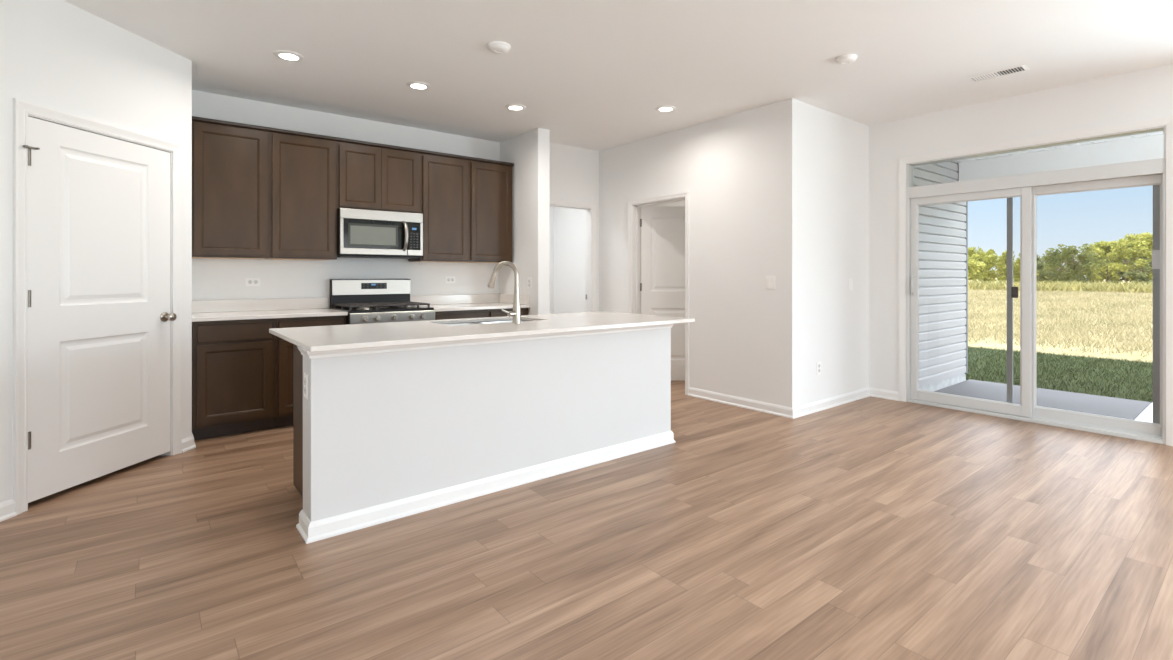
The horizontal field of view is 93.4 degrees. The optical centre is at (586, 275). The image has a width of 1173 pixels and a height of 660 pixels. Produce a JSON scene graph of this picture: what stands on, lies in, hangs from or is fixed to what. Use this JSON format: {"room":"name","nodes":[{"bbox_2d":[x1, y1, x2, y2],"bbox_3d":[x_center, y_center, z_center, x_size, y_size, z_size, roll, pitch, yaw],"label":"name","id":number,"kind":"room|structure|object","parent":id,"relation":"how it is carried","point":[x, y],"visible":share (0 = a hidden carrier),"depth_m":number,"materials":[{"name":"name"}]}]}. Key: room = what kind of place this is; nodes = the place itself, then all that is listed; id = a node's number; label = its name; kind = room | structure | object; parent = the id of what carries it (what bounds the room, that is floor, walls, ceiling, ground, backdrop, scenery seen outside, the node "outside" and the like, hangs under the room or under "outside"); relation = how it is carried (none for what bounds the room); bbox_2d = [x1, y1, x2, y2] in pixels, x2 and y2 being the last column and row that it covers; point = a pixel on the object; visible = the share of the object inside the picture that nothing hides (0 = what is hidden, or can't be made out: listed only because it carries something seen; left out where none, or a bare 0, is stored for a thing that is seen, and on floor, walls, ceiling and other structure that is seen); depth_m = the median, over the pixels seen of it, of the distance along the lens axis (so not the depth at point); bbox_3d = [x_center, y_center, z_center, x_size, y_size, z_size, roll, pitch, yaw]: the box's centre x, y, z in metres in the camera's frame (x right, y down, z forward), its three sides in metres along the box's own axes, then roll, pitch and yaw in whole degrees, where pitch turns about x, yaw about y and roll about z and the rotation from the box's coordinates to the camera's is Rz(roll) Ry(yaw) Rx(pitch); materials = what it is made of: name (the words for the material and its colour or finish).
{"room":"open-plan kitchen","nodes":[
{"label":"open-plan kitchen","id":0,"kind":"room"},
{"bbox_2d":[0,0,191,502],"bbox_3d":[-2.931,-0.151,3.255,0.120,2.743,1.345,0,0,7],"label":"wall","id":1,"kind":"structure","parent":0,"point":[60,55],"depth_m":3.12,"materials":[{"name":"paint"}]},
{"bbox_2d":[13,98,181,514],"bbox_3d":[-2.915,0.158,3.321,0.137,2.124,1.007,0,0,7],"label":"trim","id":2,"kind":"structure","parent":1,"relation":"attached to","point":[22,109],"depth_m":2.87,"materials":[{"name":"white paint"}]},
{"bbox_2d":[23,116,176,502],"bbox_3d":[-2.850,0.177,3.295,0.108,2.019,0.902,0,0,6],"label":"door","id":3,"kind":"structure","parent":1,"relation":"in","point":[99,315],"depth_m":3.24,"materials":[{"name":"white paint"}]},
{"bbox_2d":[182,434,195,452],"bbox_3d":[-2.807,1.177,3.925,0.069,0.085,0.227,0,0,-19],"label":"baseboard","id":4,"kind":"structure","parent":1,"relation":"attached to","point":[188,443],"depth_m":3.87,"materials":[{"name":"white paint"}]},
{"bbox_2d":[192,90,499,308],"bbox_3d":[-2.528,-0.151,5.170,4.120,2.743,0.120,0,0,-38],"label":"wall","id":5,"kind":"structure","parent":0,"point":[212,279],"depth_m":5.14,"materials":[{"name":"paint"}]},
{"bbox_2d":[192,121,268,258],"bbox_3d":[-2.940,-0.668,4.545,0.531,1.053,0.342,0,0,-38],"label":"upper cabinet","id":6,"kind":"object","parent":5,"relation":"attached to","point":[230,165],"visible":0.9,"depth_m":4.42,"materials":[{"name":"brown wood"}]},
{"bbox_2d":[192,116,513,166],"bbox_3d":[-2.023,-1.212,5.273,2.874,0.034,0.344,0,0,-38],"label":"crown molding","id":7,"kind":"structure","parent":6,"relation":"on","point":[194,118],"depth_m":4.92,"materials":[{"name":"brown wood"}]},
{"bbox_2d":[245,278,260,285],"bbox_3d":[-2.893,0.054,4.797,0.116,0.072,0.009,0,0,-38],"label":"outlet","id":8,"kind":"object","parent":5,"relation":"attached to","point":[248,281],"visible":1,"depth_m":4.80,"materials":[{"name":"white plastic"}]},
{"bbox_2d":[192,297,328,312],"bbox_3d":[-2.835,0.254,4.834,1.078,0.102,0.020,0,0,-38],"label":"backsplash","id":9,"kind":"structure","parent":5,"relation":"attached to","point":[198,306],"depth_m":4.80,"materials":[{"name":"white stone"}]},
{"bbox_2d":[265,132,336,259],"bbox_3d":[-2.523,-0.668,4.877,0.531,1.053,0.342,0,0,-38],"label":"upper cabinet","id":10,"kind":"object","parent":5,"relation":"attached to","point":[302,170],"visible":0.97,"depth_m":4.74,"materials":[{"name":"brown wood"}]},
{"bbox_2d":[337,142,419,213],"bbox_3d":[-2.015,-0.897,5.280,0.762,0.596,0.342,0,0,-38],"label":"upper cabinet","id":11,"kind":"object","parent":5,"relation":"attached to","point":[368,177],"visible":0.86,"depth_m":5.12,"materials":[{"name":"brown wood"}]},
{"bbox_2d":[337,208,422,258],"bbox_3d":[-1.978,-0.384,5.236,0.756,0.428,0.458,0,0,-38],"label":"microwave","id":12,"kind":"object","parent":11,"relation":"attached to","point":[361,233],"visible":0.99,"depth_m":5.08,"materials":[{"name":"silver metal"}]},
{"bbox_2d":[408,153,468,262],"bbox_3d":[-1.514,-0.668,5.679,0.514,1.053,0.342,0,0,-38],"label":"upper cabinet","id":13,"kind":"object","parent":5,"relation":"attached to","point":[444,181],"visible":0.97,"depth_m":5.54,"materials":[{"name":"brown wood"}]},
{"bbox_2d":[445,276,454,282],"bbox_3d":[-1.461,0.044,5.936,0.116,0.072,0.009,0,0,-38],"label":"outlet","id":14,"kind":"object","parent":5,"relation":"attached to","point":[448,279],"visible":1,"depth_m":5.93,"materials":[{"name":"white plastic"}]},
{"bbox_2d":[410,293,499,304],"bbox_3d":[-1.400,0.254,5.975,1.060,0.102,0.020,0,0,-38],"label":"backsplash","id":15,"kind":"structure","parent":5,"relation":"attached to","point":[457,298],"depth_m":5.96,"materials":[{"name":"white stone"}]},
{"bbox_2d":[457,160,511,262],"bbox_3d":[-1.108,-0.668,6.002,0.520,1.053,0.342,0,0,-38],"label":"upper cabinet","id":16,"kind":"object","parent":5,"relation":"attached to","point":[490,185],"visible":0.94,"depth_m":5.87,"materials":[{"name":"brown wood"}]},
{"bbox_2d":[500,128,549,314],"bbox_3d":[-0.688,-0.151,6.049,0.145,2.743,0.795,0,0,-38],"label":"wall partition","id":17,"kind":"structure","parent":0,"point":[529,152],"depth_m":5.81,"materials":[{"name":"paint"}]},
{"bbox_2d":[528,278,531,288],"bbox_3d":[-0.601,0.078,5.815,0.009,0.116,0.072,0,0,-38],"label":"outlet","id":18,"kind":"object","parent":17,"relation":"attached to","point":[529,279],"visible":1,"depth_m":5.81,"materials":[{"name":"white plastic"}]},
{"bbox_2d":[550,206,553,313],"bbox_3d":[-1.592,-0.151,8.266,2.800,2.743,0.120,0,0,-38],"label":"wall","id":19,"kind":"structure","parent":0,"point":[551,208],"depth_m":9.00,"materials":[{"name":"paint"}]},
{"bbox_2d":[554,207,584,313],"bbox_3d":[0.157,-0.151,8.252,0.120,2.743,2.080,0,0,-38],"label":"wall","id":20,"kind":"structure","parent":0,"point":[569,223],"depth_m":8.69,"materials":[{"name":"paint"}]},
{"bbox_2d":[0,380,1172,659],"bbox_3d":[1.508,1.270,3.870,8.820,0.100,11.020,0,0,-38],"label":"floor","id":21,"kind":"structure","parent":0,"point":[868,528],"depth_m":2.40,"materials":[{"name":"wood"}]},
{"bbox_2d":[192,318,274,439],"bbox_3d":[-2.851,0.778,4.433,0.531,0.884,0.627,0,0,-38],"label":"base cabinet","id":22,"kind":"object","parent":21,"relation":"on","point":[233,361],"visible":0.94,"depth_m":4.19,"materials":[{"name":"brown wood"}]},
{"bbox_2d":[192,297,347,321],"bbox_3d":[-2.639,0.269,4.589,1.078,0.132,0.648,0,0,-38],"label":"countertop","id":23,"kind":"structure","parent":22,"relation":"on","point":[238,309],"depth_m":4.66,"materials":[{"name":"white stone"}]},
{"bbox_2d":[274,315,345,427],"bbox_3d":[-2.434,0.778,4.765,0.531,0.884,0.627,0,0,-38],"label":"base cabinet","id":24,"kind":"object","parent":21,"relation":"on","point":[283,348],"visible":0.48,"depth_m":4.42,"materials":[{"name":"brown wood"}]},
{"bbox_2d":[329,279,434,324],"bbox_3d":[-1.884,0.625,5.119,0.754,1.190,0.732,0,0,-38],"label":"gas range","id":25,"kind":"object","parent":21,"relation":"on","point":[366,301],"visible":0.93,"depth_m":5.15,"materials":[{"name":"silver metal"}]},
{"bbox_2d":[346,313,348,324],"bbox_3d":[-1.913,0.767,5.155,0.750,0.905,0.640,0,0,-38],"label":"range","id":26,"kind":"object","parent":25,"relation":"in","point":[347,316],"depth_m":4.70,"materials":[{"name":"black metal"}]},
{"bbox_2d":[330,305,433,312],"bbox_3d":[-1.906,0.307,5.146,0.750,0.022,0.632,0,0,-38],"label":"cooktop","id":27,"kind":"object","parent":25,"relation":"in","point":[399,308],"depth_m":4.97,"materials":[{"name":"black metal"}]},
{"bbox_2d":[435,309,487,319],"bbox_3d":[-1.399,0.778,5.588,0.574,0.884,0.627,0,0,-38],"label":"base cabinet","id":28,"kind":"object","parent":21,"relation":"on","point":[440,315],"visible":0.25,"depth_m":5.34,"materials":[{"name":"brown wood"}]},
{"bbox_2d":[410,293,529,311],"bbox_3d":[-1.205,0.269,5.729,1.060,0.132,0.648,0,0,-38],"label":"countertop","id":29,"kind":"structure","parent":28,"relation":"on","point":[457,302],"depth_m":5.86,"materials":[{"name":"white stone"}]},
{"bbox_2d":[293,320,675,543],"bbox_3d":[-0.579,0.776,3.616,2.461,0.888,0.859,0,0,-38],"label":"kitchen island","id":30,"kind":"object","parent":21,"relation":"on","point":[386,433],"visible":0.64,"depth_m":3.05,"materials":[{"name":"white paint"}]},
{"bbox_2d":[304,373,307,398],"bbox_3d":[-1.324,0.520,2.608,0.009,0.116,0.072,0,0,-38],"label":"outlet","id":31,"kind":"object","parent":30,"relation":"attached to","point":[305,374],"visible":1,"depth_m":2.59,"materials":[{"name":"white plastic"}]},
{"bbox_2d":[269,311,694,351],"bbox_3d":[-0.530,0.319,3.574,2.514,0.025,1.037,0,0,-38],"label":"island countertop","id":32,"kind":"structure","parent":30,"relation":"on","point":[351,336],"depth_m":3.15,"materials":[{"name":"white stone"}]},
{"bbox_2d":[444,320,525,325],"bbox_3d":[-0.664,0.434,3.768,0.764,0.204,0.431,0,0,-38],"label":"sink","id":33,"kind":"object","parent":32,"relation":"in","point":[508,320],"visible":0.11,"depth_m":3.93,"materials":[{"name":"silver metal"}]},
{"bbox_2d":[488,261,520,323],"bbox_3d":[-0.536,0.106,3.601,0.149,0.401,0.216,0,0,-38],"label":"faucet","id":34,"kind":"object","parent":32,"relation":"on","point":[516,313],"visible":0.99,"depth_m":3.56,"materials":[{"name":"silver metal"}]},
{"bbox_2d":[488,308,527,316],"bbox_3d":[-0.986,0.778,5.917,0.478,0.884,0.627,0,0,-38],"label":"base cabinet","id":35,"kind":"object","parent":21,"relation":"on","point":[524,311],"visible":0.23,"depth_m":5.61,"materials":[{"name":"brown wood"}]},
{"bbox_2d":[550,142,684,313],"bbox_3d":[1.147,-0.151,7.634,4.700,2.743,0.120,0,0,-38],"label":"wall","id":36,"kind":"structure","parent":0,"point":[574,171],"depth_m":6.56,"materials":[{"name":"paint"}]},
{"bbox_2d":[550,199,596,311],"bbox_3d":[-0.287,0.172,6.482,0.944,2.097,0.137,0,0,-38],"label":"trim","id":37,"kind":"structure","parent":36,"relation":"attached to","point":[590,209],"depth_m":6.71,"materials":[{"name":"white paint"}]},
{"bbox_2d":[64,0,1172,150],"bbox_3d":[1.508,-1.573,3.870,8.820,0.100,11.020,0,0,-38],"label":"ceiling","id":38,"kind":"structure","parent":0,"point":[593,74],"depth_m":3.81,"materials":[{"name":"paint"}]},
{"bbox_2d":[274,50,303,60],"bbox_3d":[-2.058,-1.517,3.826,0.188,0.012,0.188,0,0,-38],"label":"recessed light","id":39,"kind":"object","parent":38,"relation":"in","point":[282,54],"visible":1,"depth_m":3.81,"materials":[{"name":"white plastic"}]},
{"bbox_2d":[406,81,430,89],"bbox_3d":[-1.344,-1.517,4.425,0.188,0.012,0.188,0,0,-38],"label":"recessed light","id":40,"kind":"object","parent":38,"relation":"in","point":[417,85],"visible":1,"depth_m":4.41,"materials":[{"name":"white plastic"}]},
{"bbox_2d":[487,41,510,53],"bbox_3d":[-0.581,-1.504,3.667,0.156,0.036,0.156,0,0,-38],"label":"smoke detector","id":41,"kind":"object","parent":38,"relation":"attached to","point":[497,47],"visible":1,"depth_m":3.63,"materials":[{"name":"white plastic"}]},
{"bbox_2d":[505,104,525,110],"bbox_3d":[-0.639,-1.517,4.993,0.188,0.012,0.188,0,0,-38],"label":"recessed light","id":42,"kind":"object","parent":38,"relation":"in","point":[516,107],"visible":1,"depth_m":4.98,"materials":[{"name":"white plastic"}]},
{"bbox_2d":[655,105,675,111],"bbox_3d":[0.722,-1.517,5.036,0.188,0.012,0.188,0,0,-38],"label":"recessed light","id":43,"kind":"object","parent":38,"relation":"in","point":[666,108],"visible":1,"depth_m":5.01,"materials":[{"name":"white plastic"}]},
{"bbox_2d":[835,54,856,64],"bbox_3d":[1.815,-1.504,3.865,0.140,0.036,0.140,0,0,-38],"label":"smoke detector","id":44,"kind":"object","parent":38,"relation":"attached to","point":[846,59],"visible":1,"depth_m":3.83,"materials":[{"name":"white plastic"}]},
{"bbox_2d":[967,64,1029,82],"bbox_3d":[3.096,-1.519,4.165,0.164,0.007,0.354,0,0,-41],"label":"ceiling vent","id":45,"kind":"object","parent":38,"relation":"in","point":[1020,68],"visible":1,"depth_m":4.15,"materials":[{"name":"white plastic"}]},
{"bbox_2d":[599,102,779,404],"bbox_3d":[0.970,-0.151,5.841,0.120,2.743,2.465,0,0,-38],"label":"wall","id":46,"kind":"structure","parent":0,"point":[729,166],"depth_m":5.35,"materials":[{"name":"paint"}]},
{"bbox_2d":[628,191,688,394],"bbox_3d":[0.809,0.179,6.029,0.137,2.082,0.904,0,0,-38],"label":"trim","id":47,"kind":"structure","parent":46,"relation":"attached to","point":[634,206],"depth_m":6.31,"materials":[{"name":"white paint"}]},
{"bbox_2d":[640,206,684,379],"bbox_3d":[1.001,0.204,6.363,0.768,2.008,0.108,0,0,0],"label":"door","id":48,"kind":"structure","parent":46,"relation":"in","point":[662,285],"depth_m":6.38,"materials":[{"name":"white paint"}]},
{"bbox_2d":[766,276,775,288],"bbox_3d":[1.631,0.060,4.904,0.010,0.116,0.100,0,0,-38],"label":"light switch","id":49,"kind":"object","parent":46,"relation":"attached to","point":[770,280],"visible":1,"depth_m":4.90,"materials":[{"name":"white plastic"}]},
{"bbox_2d":[780,98,868,407],"bbox_3d":[2.340,-0.151,5.279,1.565,2.743,0.120,0,0,-38],"label":"wall","id":50,"kind":"structure","parent":0,"point":[824,155],"depth_m":5.06,"materials":[{"name":"paint"}]},
{"bbox_2d":[688,387,897,418],"bbox_3d":[2.040,1.177,5.172,2.023,0.085,0.926,0,0,0],"label":"baseboard","id":51,"kind":"structure","parent":50,"relation":"attached to","point":[813,407],"depth_m":5.18,"materials":[{"name":"white paint"}]},
{"bbox_2d":[817,361,820,374],"bbox_3d":[2.108,0.838,5.012,0.072,0.116,0.009,0,0,-38],"label":"outlet","id":52,"kind":"object","parent":50,"relation":"attached to","point":[818,363],"visible":1,"depth_m":5.00,"materials":[{"name":"white plastic"}]},
{"bbox_2d":[914,161,965,386],"bbox_3d":[3.885,-0.083,6.244,2.055,2.565,0.065,0,0,-38],"label":"wall","id":53,"kind":"structure","parent":0,"point":[942,227],"depth_m":6.38,"materials":[{"name":"grey plastic"}]},
{"bbox_2d":[964,201,967,373],"bbox_3d":[4.707,-0.072,6.894,0.050,2.585,0.069,0,0,-38],"label":"trim","id":54,"kind":"structure","parent":53,"relation":"attached to","point":[966,206],"depth_m":6.86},
{"bbox_2d":[919,373,965,390],"bbox_3d":[3.821,1.320,6.353,2.090,0.240,0.284,0,0,-38],"label":"wall","id":55,"kind":"structure","parent":0,"point":[956,379],"depth_m":6.46,"materials":[{"name":"concrete"}]},
{"bbox_2d":[869,63,1172,391],"bbox_3d":[4.774,-0.151,3.360,0.145,2.743,5.915,0,0,-38],"label":"wall","id":56,"kind":"structure","parent":0,"point":[1147,93],"depth_m":5.04,"materials":[{"name":"paint"}]},
{"bbox_2d":[898,115,1172,445],"bbox_3d":[3.632,0.035,4.668,0.014,2.370,1.875,0,0,-38],"label":"trim","id":57,"kind":"structure","parent":56,"relation":"attached to","point":[1164,120],"depth_m":4.32,"materials":[{"name":"white paint"}]},
{"bbox_2d":[906,159,1165,444],"bbox_3d":[3.679,0.190,4.705,0.174,2.060,1.745,0,0,-38],"label":"door","id":58,"kind":"structure","parent":56,"relation":"in","point":[1148,173],"depth_m":4.64,"materials":[{"name":"white plastic"}]},
{"bbox_2d":[1007,185,1159,423],"bbox_3d":[3.956,0.222,4.456,0.030,1.929,0.937,0,0,-38],"label":"screen door","id":59,"kind":"structure","parent":58,"relation":"attached to","point":[1012,292],"depth_m":4.12,"materials":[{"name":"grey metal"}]},
{"bbox_2d":[906,125,1165,188],"bbox_3d":[3.692,-0.963,4.716,0.140,0.245,1.745,0,0,-38],"label":"window","id":60,"kind":"structure","parent":56,"relation":"in","point":[909,166],"depth_m":4.59,"materials":[{"name":"white plastic"}]},
{"bbox_2d":[952,131,1163,163],"bbox_3d":[4.856,-1.383,5.301,2.400,0.035,2.652,0,0,-38],"label":"ceiling","id":61,"kind":"structure","parent":0,"point":[1159,132],"depth_m":5.84,"materials":[{"name":"white paint"}]},
{"bbox_3d":[-1.298,-0.151,0.411,0.120,2.743,9.100,0,0,-39],"label":"wall","id":62,"kind":"structure","parent":0,"visible":0},
{"bbox_2d":[0,499,16,521],"bbox_3d":[-0.701,1.177,-0.097,0.185,0.085,7.322,0,0,-38],"label":"baseboard","id":63,"kind":"structure","parent":62,"relation":"attached to","point":[7,508],"depth_m":2.78,"materials":[{"name":"white paint"}]},
{"label":"outside","id":64,"kind":"structure","parent":0,"visible":0},
{"bbox_2d":[968,278,1152,362],"bbox_3d":[161.256,1.580,128.269,387.900,0.480,600.000,0,0,-39],"label":"field","id":65,"kind":"structure","parent":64,"point":[1135,355],"depth_m":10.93,"materials":[{"name":"beige plant"}]},
{"bbox_2d":[968,253,984,281],"bbox_3d":[48.705,-0.896,71.775,5.457,4.669,6.072,0,0,-6],"label":"bush","id":66,"kind":"object","parent":65,"relation":"on","point":[974,265],"visible":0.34,"depth_m":70.38,"materials":[{"name":"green plant"}]},
{"bbox_2d":[968,246,1004,282],"bbox_3d":[57.680,-1.405,79.689,7.452,5.730,6.698,0,0,15],"label":"bush","id":67,"kind":"object","parent":65,"relation":"on","point":[971,251],"visible":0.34,"depth_m":78.59,"materials":[{"name":"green plant"}]},
{"bbox_2d":[982,250,1038,283],"bbox_3d":[55.941,-0.988,72.952,6.322,4.861,5.682,0,0,-36],"label":"bush","id":68,"kind":"object","parent":65,"relation":"on","point":[988,260],"visible":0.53,"depth_m":72.97,"materials":[{"name":"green plant"}]},
{"bbox_2d":[1037,252,1082,282],"bbox_3d":[69.214,-1.063,81.396,8.090,5.268,7.909,0,0,33],"label":"bush","id":69,"kind":"object","parent":65,"relation":"on","point":[1042,276],"visible":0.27,"depth_m":80.71,"materials":[{"name":"green plant"}]},
{"bbox_2d":[968,279,1152,292],"bbox_3d":[41.002,0.843,50.847,10.193,1.005,45.810,0,0,-38],"label":"weeds","id":70,"kind":"object","parent":65,"relation":"on","point":[1133,287],"visible":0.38,"depth_m":46.46,"materials":[{"name":"plant"}]},
{"bbox_2d":[1041,243,1110,283],"bbox_3d":[61.930,-1.350,70.007,6.296,5.560,6.918,0,0,-13],"label":"tree","id":71,"kind":"object","parent":65,"relation":"on","point":[1089,262],"visible":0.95,"depth_m":69.55,"materials":[{"name":"green plant"}]},
{"bbox_2d":[1057,250,1137,283],"bbox_3d":[83.349,-1.697,89.944,9.996,6.659,10.225,0,0,2],"label":"bush","id":72,"kind":"object","parent":65,"relation":"on","point":[1122,277],"visible":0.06,"depth_m":88.78,"materials":[{"name":"green plant"}]},
{"bbox_2d":[1086,240,1132,282],"bbox_3d":[71.545,-1.765,76.052,5.351,6.379,5.956,0,0,0],"label":"tree","id":73,"kind":"object","parent":65,"relation":"on","point":[1103,248],"visible":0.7,"depth_m":75.68,"materials":[{"name":"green plant"}]},
{"bbox_2d":[1090,243,1149,283],"bbox_3d":[81.627,-1.978,84.283,7.767,6.860,8.534,0,0,29],"label":"tree","id":74,"kind":"object","parent":65,"relation":"on","point":[1095,256],"visible":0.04,"depth_m":83.94,"materials":[{"name":"green plant"}]},
{"bbox_2d":[1108,232,1152,280],"bbox_3d":[71.322,-2.078,70.924,5.891,7.022,6.557,0,0,8],"label":"tree","id":75,"kind":"object","parent":65,"relation":"on","point":[1139,242],"visible":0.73,"depth_m":70.52,"materials":[{"name":"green plant"}]},
{"bbox_2d":[1117,259,1152,284],"bbox_3d":[71.398,-0.381,70.516,5.794,3.773,5.665,0,0,6],"label":"bush","id":76,"kind":"object","parent":65,"relation":"on","point":[1138,273],"visible":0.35,"depth_m":70.06,"materials":[{"name":"green plant"}]},
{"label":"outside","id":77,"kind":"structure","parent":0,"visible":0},
{"bbox_2d":[966,345,1152,402],"bbox_3d":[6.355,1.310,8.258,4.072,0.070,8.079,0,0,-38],"label":"grass","id":78,"kind":"structure","parent":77,"point":[970,349],"depth_m":7.62,"materials":[{"name":"green plant"}]},
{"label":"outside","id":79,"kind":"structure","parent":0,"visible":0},
{"bbox_2d":[933,379,1150,419],"bbox_3d":[4.462,1.373,5.651,2.220,0.135,1.610,0,0,-38],"label":"patio","id":80,"kind":"structure","parent":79,"point":[1064,400],"depth_m":5.83,"materials":[{"name":"concrete"}]},
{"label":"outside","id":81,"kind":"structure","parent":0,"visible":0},
{"bbox_2d":[1134,402,1152,422],"bbox_3d":[5.817,1.373,3.947,2.220,0.135,2.736,0,0,-38],"label":"apron","id":82,"kind":"object","parent":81,"point":[1146,415],"visible":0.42,"depth_m":5.16,"materials":[{"name":"concrete"}]},
{"bbox_3d":[6.120,0.160,4.836,0.240,2.290,0.230,0,0,-39],"label":"pillar porch","id":83,"kind":"structure","parent":82,"relation":"on","visible":0},
{"bbox_2d":[959,134,1163,181],"bbox_3d":[5.395,-1.175,5.748,0.260,0.380,2.580,0,0,-38],"label":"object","id":84,"kind":"structure","parent":83,"relation":"on","point":[1149,147],"depth_m":5.88,"materials":[{"name":"white paint"}]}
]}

